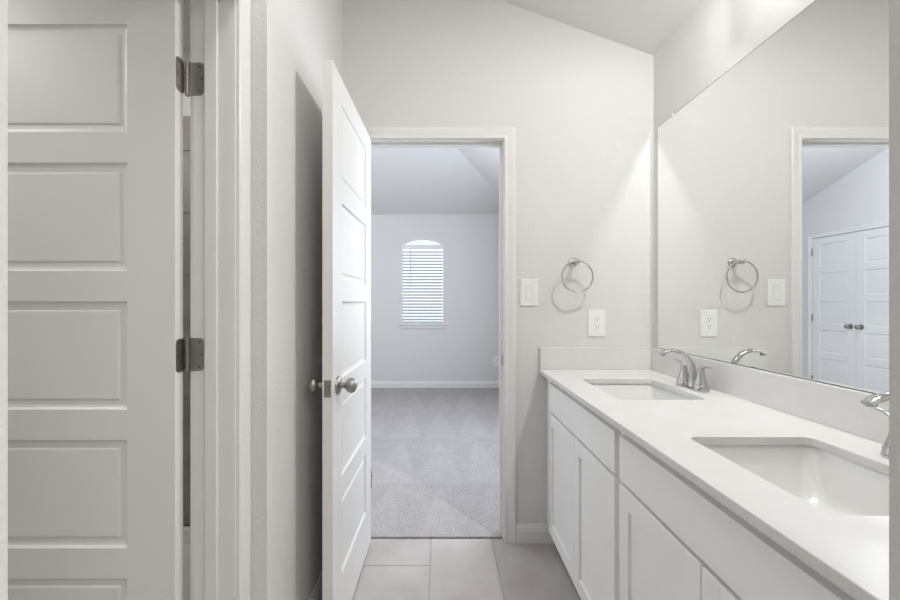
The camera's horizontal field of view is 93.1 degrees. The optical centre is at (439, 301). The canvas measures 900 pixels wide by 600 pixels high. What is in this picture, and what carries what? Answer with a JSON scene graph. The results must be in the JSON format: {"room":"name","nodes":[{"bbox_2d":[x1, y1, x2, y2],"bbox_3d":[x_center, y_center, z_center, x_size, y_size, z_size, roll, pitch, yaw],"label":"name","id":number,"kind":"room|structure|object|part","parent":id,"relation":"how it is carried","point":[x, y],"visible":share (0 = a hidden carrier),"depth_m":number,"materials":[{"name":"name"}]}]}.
{"room":"bathroom","nodes":[
{"label":"bathroom","id":0,"kind":"room"},
{"bbox_2d":[183,0,189,49],"bbox_3d":[-1.535,-1.280,1.212,1.730,0.080,1.915,0,0,0],"label":"ceiling","id":1,"kind":"structure","parent":0,"point":[186,3],"depth_m":1.91,"materials":[{"name":"white paint"}]},
{"bbox_2d":[183,50,189,525],"bbox_3d":[-1.585,-0.405,1.270,1.830,3.250,2.030,0,0,0],"label":"wall","id":2,"kind":"structure","parent":0,"point":[186,53],"depth_m":2.10,"materials":[{"name":"white paint"}]},
{"bbox_2d":[183,116,189,523],"bbox_3d":[-1.531,0.090,2.092,1.718,2.000,0.015,0,0,0],"label":"shower tile","id":3,"kind":"structure","parent":2,"relation":"attached to","point":[186,119],"depth_m":2.08,"materials":[{"name":"ceramic"}]},
{"bbox_2d":[251,0,342,599],"bbox_3d":[-0.583,-0.405,1.270,0.176,3.250,1.800,0,0,0],"label":"wall","id":4,"kind":"structure","parent":0,"point":[291,39],"depth_m":1.38,"materials":[{"name":"white paint"}]},
{"bbox_2d":[8,0,203,599],"bbox_3d":[-1.020,0.196,1.129,0.760,2.028,0.173,0,0,0],"label":"door","id":5,"kind":"structure","parent":4,"relation":"in","point":[98,353],"depth_m":1.12,"materials":[{"name":"white wood"}]},
{"bbox_2d":[190,0,250,599],"bbox_3d":[-0.613,0.167,0.797,0.148,2.107,0.839,0,0,0],"label":"door frame","id":6,"kind":"structure","parent":4,"relation":"attached to","point":[220,30],"depth_m":1.16,"materials":[{"name":"white wood"}]},
{"bbox_3d":[-0.679,0.167,0.797,0.016,2.107,0.839,0,0,0],"label":"casing","id":7,"kind":"part","parent":6,"relation":"part of","materials":[{"name":"white wood"}]},
{"bbox_3d":[-0.547,0.167,0.797,0.016,2.107,0.839,0,0,0],"label":"casing","id":8,"kind":"part","parent":6,"relation":"part of","materials":[{"name":"white wood"}]},
{"bbox_2d":[309,572,321,599],"bbox_3d":[-0.488,1.174,1.694,0.014,0.092,0.951,0,0,0],"label":"baseboard","id":9,"kind":"structure","parent":4,"relation":"attached to","point":[317,592],"depth_m":1.70,"materials":[{"name":"white wood"}]},
{"bbox_2d":[307,60,371,599],"bbox_3d":[-0.374,0.194,1.803,0.173,2.032,0.728,0,0,1],"label":"door","id":10,"kind":"structure","parent":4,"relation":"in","point":[345,385],"depth_m":1.61,"materials":[{"name":"white wood"}]},
{"bbox_3d":[-0.437,0.295,1.510,0.061,0.054,0.054,0,0,1],"label":"knob handle","id":11,"kind":"part","parent":10,"relation":"part of","materials":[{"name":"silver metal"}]},
{"bbox_3d":[-0.382,0.295,1.446,0.024,0.058,0.002,0,0,1],"label":"latch plate","id":12,"kind":"part","parent":10,"relation":"part of","materials":[{"name":"silver metal"}]},
{"bbox_3d":[-0.357,0.295,1.508,0.012,0.065,0.065,0,0,1],"label":"knob","id":13,"kind":"part","parent":10,"relation":"part of","materials":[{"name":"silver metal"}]},
{"bbox_3d":[-0.325,0.295,1.507,0.061,0.054,0.054,0,0,1],"label":"knob handle","id":14,"kind":"part","parent":10,"relation":"part of","materials":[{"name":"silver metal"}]},
{"bbox_2d":[371,215,498,380],"bbox_3d":[-0.820,-0.080,6.120,3.820,2.600,0.160,0,0,0],"label":"wall","id":15,"kind":"structure","parent":0,"point":[464,350],"depth_m":6.04,"materials":[{"name":"white paint"}]},
{"bbox_2d":[399,239,446,327],"bbox_3d":[-0.240,-0.265,6.088,0.675,1.269,0.165,0,0,0],"label":"window","id":16,"kind":"structure","parent":15,"relation":"in","point":[406,325],"depth_m":6.04,"materials":[{"name":"white plastic"}]},
{"bbox_2d":[401,245,443,322],"bbox_3d":[-0.248,-0.260,6.061,0.611,1.106,0.077,0,0,0],"label":"window blind","id":17,"kind":"object","parent":16,"relation":"attached to","point":[410,247],"visible":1,"depth_m":6.06,"materials":[{"name":"white plastic"}]},
{"bbox_3d":[-0.248,0.284,6.072,0.573,0.018,0.048,0,0,0],"label":"rail","id":18,"kind":"part","parent":17,"relation":"part of","materials":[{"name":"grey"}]},
{"bbox_3d":[-0.240,0.338,6.053,0.675,0.065,0.095,0,0,0],"label":"sill","id":19,"kind":"part","parent":16,"relation":"part of","materials":[{"name":"white ceramic"}]},
{"bbox_2d":[371,381,498,387],"bbox_3d":[-0.820,1.168,6.033,3.820,0.092,0.014,0,0,0],"label":"baseboard","id":20,"kind":"structure","parent":15,"relation":"attached to","point":[374,384],"depth_m":6.03,"materials":[{"name":"white wood"}]},
{"bbox_2d":[493,356,498,365],"bbox_3d":[0.800,0.835,6.036,0.090,0.136,0.008,0,0,0],"label":"power outlet","id":21,"kind":"object","parent":15,"relation":"attached to","point":[495,358],"visible":0.91,"depth_m":6.03,"materials":[{"name":"white plastic"}]},
{"bbox_2d":[371,148,498,214],"bbox_3d":[-0.820,-1.585,4.162,3.820,0.690,3.755,0,0,0],"label":"ceiling","id":22,"kind":"structure","parent":0,"point":[405,181],"depth_m":5.24,"materials":[{"name":"white paint"}]},
{"bbox_2d":[0,0,899,599],"bbox_3d":[-0.656,-0.480,0.312,3.488,3.400,0.115,0,0,0],"label":"wall","id":23,"kind":"structure","parent":0,"point":[894,5],"depth_m":0.37,"materials":[{"name":"white paint"}]},
{"bbox_2d":[352,388,580,599],"bbox_3d":[-0.820,1.257,3.147,3.820,0.086,5.785,0,0,0],"label":"floor","id":24,"kind":"structure","parent":0,"point":[435,451],"depth_m":2.47,"materials":[{"name":"carpet"}]},
{"bbox_2d":[183,526,189,599],"bbox_3d":[-1.437,1.156,1.722,1.526,0.128,0.723,0,0,0],"label":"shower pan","id":25,"kind":"object","parent":24,"relation":"on","point":[186,529],"visible":0.02,"depth_m":1.91,"materials":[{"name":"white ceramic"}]},
{"bbox_2d":[547,379,622,599],"bbox_3d":[0.806,0.792,1.720,0.559,0.856,0.898,0,0,0],"label":"vanity cabinet","id":26,"kind":"object","parent":24,"relation":"on","point":[583,448],"visible":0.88,"depth_m":1.59,"materials":[{"name":"white wood"}]},
{"bbox_3d":[0.536,0.822,1.875,0.019,0.580,0.390,0,0,0],"label":"door","id":27,"kind":"part","parent":26,"relation":"part of","materials":[{"name":"white wood"}]},
{"bbox_3d":[0.536,0.456,1.679,0.019,0.129,0.782,0,0,0],"label":"drawer","id":28,"kind":"part","parent":26,"relation":"part of","materials":[{"name":"white wood"}]},
{"bbox_3d":[0.536,0.822,1.483,0.019,0.580,0.390,0,0,0],"label":"door","id":29,"kind":"part","parent":26,"relation":"part of","materials":[{"name":"white wood"}]},
{"bbox_2d":[619,433,855,599],"bbox_3d":[0.806,0.792,0.821,0.559,0.856,0.898,0,0,0],"label":"vanity cabinet","id":30,"kind":"object","parent":24,"relation":"on","point":[677,541],"visible":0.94,"depth_m":0.90,"materials":[{"name":"white wood"}]},
{"bbox_3d":[0.536,0.822,1.057,0.019,0.580,0.390,0,0,0],"label":"door","id":31,"kind":"part","parent":30,"relation":"part of","materials":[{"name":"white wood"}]},
{"bbox_2d":[539,369,888,599],"bbox_3d":[0.796,0.352,1.270,0.582,0.020,1.797,0,0,0],"label":"countertop","id":32,"kind":"structure","parent":30,"relation":"on","point":[852,552],"depth_m":0.98,"materials":[{"name":"white stone"}]},
{"bbox_2d":[540,347,650,369],"bbox_3d":[0.787,0.286,2.159,0.560,0.112,0.019,0,0,0],"label":"side splash","id":33,"kind":"object","parent":32,"relation":"on","point":[551,358],"visible":1,"depth_m":2.15,"materials":[{"name":"white stone"}]},
{"bbox_2d":[591,384,691,399],"bbox_3d":[0.781,0.433,1.690,0.347,0.141,0.434,0,0,0],"label":"sink","id":34,"kind":"object","parent":32,"relation":"in","point":[619,391],"visible":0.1,"depth_m":1.88,"materials":[{"name":"white ceramic"}]},
{"bbox_2d":[658,349,712,392],"bbox_3d":[0.994,0.264,1.696,0.190,0.156,0.190,0,0,43],"label":"faucet","id":35,"kind":"object","parent":32,"relation":"on","point":[694,380],"visible":1,"depth_m":1.68,"materials":[{"name":"silver metal"}]},
{"bbox_3d":[0.948,0.262,1.692,0.153,0.152,0.042,0,0,0],"label":"spout","id":36,"kind":"part","parent":35,"relation":"part of","materials":[{"name":"silver metal"}]},
{"bbox_3d":[1.002,0.294,1.749,0.058,0.088,0.058,0,0,0],"label":"handle","id":37,"kind":"part","parent":35,"relation":"part of","materials":[{"name":"silver metal"}]},
{"bbox_3d":[1.000,0.339,1.692,0.056,0.006,0.168,0,0,0],"label":"plate","id":38,"kind":"part","parent":35,"relation":"part of","materials":[{"name":"silver metal"}]},
{"bbox_3d":[1.002,0.294,1.635,0.058,0.088,0.058,0,0,0],"label":"handle","id":39,"kind":"part","parent":35,"relation":"part of","materials":[{"name":"silver metal"}]},
{"bbox_2d":[703,445,888,515],"bbox_3d":[0.781,0.433,0.880,0.347,0.141,0.434,0,0,0],"label":"sink","id":40,"kind":"object","parent":32,"relation":"in","point":[831,483],"visible":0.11,"depth_m":1.03,"materials":[{"name":"white ceramic"}]},
{"bbox_2d":[860,392,888,459],"bbox_3d":[0.994,0.264,0.876,0.190,0.156,0.190,0,0,43],"label":"faucet","id":41,"kind":"object","parent":32,"relation":"on","point":[872,401],"visible":0.56,"depth_m":0.88,"materials":[{"name":"silver metal"}]},
{"bbox_3d":[0.948,0.262,0.872,0.153,0.152,0.042,0,0,0],"label":"spout","id":42,"kind":"part","parent":41,"relation":"part of","materials":[{"name":"silver metal"}]},
{"bbox_3d":[1.000,0.254,0.960,0.015,0.027,0.076,0,0,-3],"label":"lever","id":43,"kind":"part","parent":41,"relation":"part of","materials":[{"name":"silver metal"}]},
{"bbox_3d":[1.002,0.294,0.929,0.058,0.088,0.058,0,0,0],"label":"handle","id":44,"kind":"part","parent":41,"relation":"part of","materials":[{"name":"silver metal"}]},
{"bbox_3d":[0.536,0.822,0.665,0.019,0.580,0.390,0,0,0],"label":"door","id":45,"kind":"part","parent":30,"relation":"part of","materials":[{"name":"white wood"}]},
{"bbox_2d":[343,0,653,522],"bbox_3d":[0.266,-0.405,2.228,1.874,3.250,0.115,0,0,0],"label":"wall","id":46,"kind":"structure","parent":0,"point":[579,103],"depth_m":2.17,"materials":[{"name":"white paint"}]},
{"bbox_2d":[365,127,515,542],"bbox_3d":[-0.034,0.167,2.228,0.836,2.107,0.148,0,0,0],"label":"door frame","id":47,"kind":"structure","parent":46,"relation":"attached to","point":[503,138],"depth_m":2.16,"materials":[{"name":"white wood"}]},
{"bbox_2d":[520,279,537,305],"bbox_3d":[0.454,-0.048,2.166,0.092,0.136,0.008,0,0,0],"label":"light switch","id":48,"kind":"object","parent":46,"relation":"attached to","point":[528,287],"visible":1,"depth_m":2.16,"materials":[{"name":"white plastic"}]},
{"bbox_2d":[516,523,553,542],"bbox_3d":[0.502,1.174,2.163,0.235,0.092,0.014,0,0,0],"label":"baseboard","id":49,"kind":"structure","parent":46,"relation":"attached to","point":[525,532],"depth_m":2.16,"materials":[{"name":"white wood"}]},
{"bbox_2d":[561,258,593,292],"bbox_3d":[0.676,-0.134,2.127,0.161,0.179,0.086,0,0,0],"label":"towel ring","id":50,"kind":"object","parent":46,"relation":"attached to","point":[572,262],"visible":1,"depth_m":2.10,"materials":[{"name":"silver metal"}]},
{"bbox_3d":[0.676,-0.200,2.127,0.048,0.048,0.086,0,0,0],"label":"post","id":51,"kind":"part","parent":50,"relation":"part of","materials":[{"name":"silver metal"}]},
{"bbox_2d":[588,310,605,336],"bbox_3d":[0.797,0.108,2.166,0.090,0.136,0.008,0,0,0],"label":"power outlet","id":52,"kind":"object","parent":46,"relation":"attached to","point":[596,318],"visible":1,"depth_m":2.16,"materials":[{"name":"white plastic"}]},
{"bbox_2d":[594,324,599,329],"bbox_3d":[0.797,0.128,2.163,0.034,0.029,0.002,0,0,0],"label":"receptacle","id":53,"kind":"object","parent":52,"relation":"attached to","point":[596,326],"depth_m":2.16,"materials":[{"name":"grey plastic"}]},
{"bbox_2d":[594,317,599,321],"bbox_3d":[0.797,0.088,2.163,0.034,0.029,0.002,0,0,0],"label":"receptacle","id":54,"kind":"object","parent":52,"relation":"attached to","point":[596,319],"depth_m":2.16,"materials":[{"name":"grey plastic"}]},
{"bbox_2d":[500,0,700,55],"bbox_3d":[0.266,-1.601,1.270,1.644,0.692,1.800,0,0,0],"label":"ceiling","id":55,"kind":"structure","parent":0,"point":[645,26],"depth_m":2.03,"materials":[{"name":"white paint"}]},
{"bbox_2d":[654,0,867,392],"bbox_3d":[1.145,-0.405,1.212,0.115,3.250,1.915,0,0,0],"label":"wall","id":56,"kind":"structure","parent":0,"point":[716,35],"depth_m":1.75,"materials":[{"name":"white paint"}]},
{"bbox_2d":[651,347,888,443],"bbox_3d":[1.077,0.286,1.270,0.019,0.112,1.797,0,0,0],"label":"backsplash","id":57,"kind":"structure","parent":56,"relation":"attached to","point":[841,408],"depth_m":1.29,"materials":[{"name":"white stone"}]},
{"bbox_2d":[657,0,888,393],"bbox_3d":[1.084,-0.324,1.255,0.008,1.106,1.732,0,0,0],"label":"mirror","id":58,"kind":"object","parent":56,"relation":"attached to","point":[773,179],"visible":1,"depth_m":1.33,"materials":[{"name":"silver mirror"}]}
]}

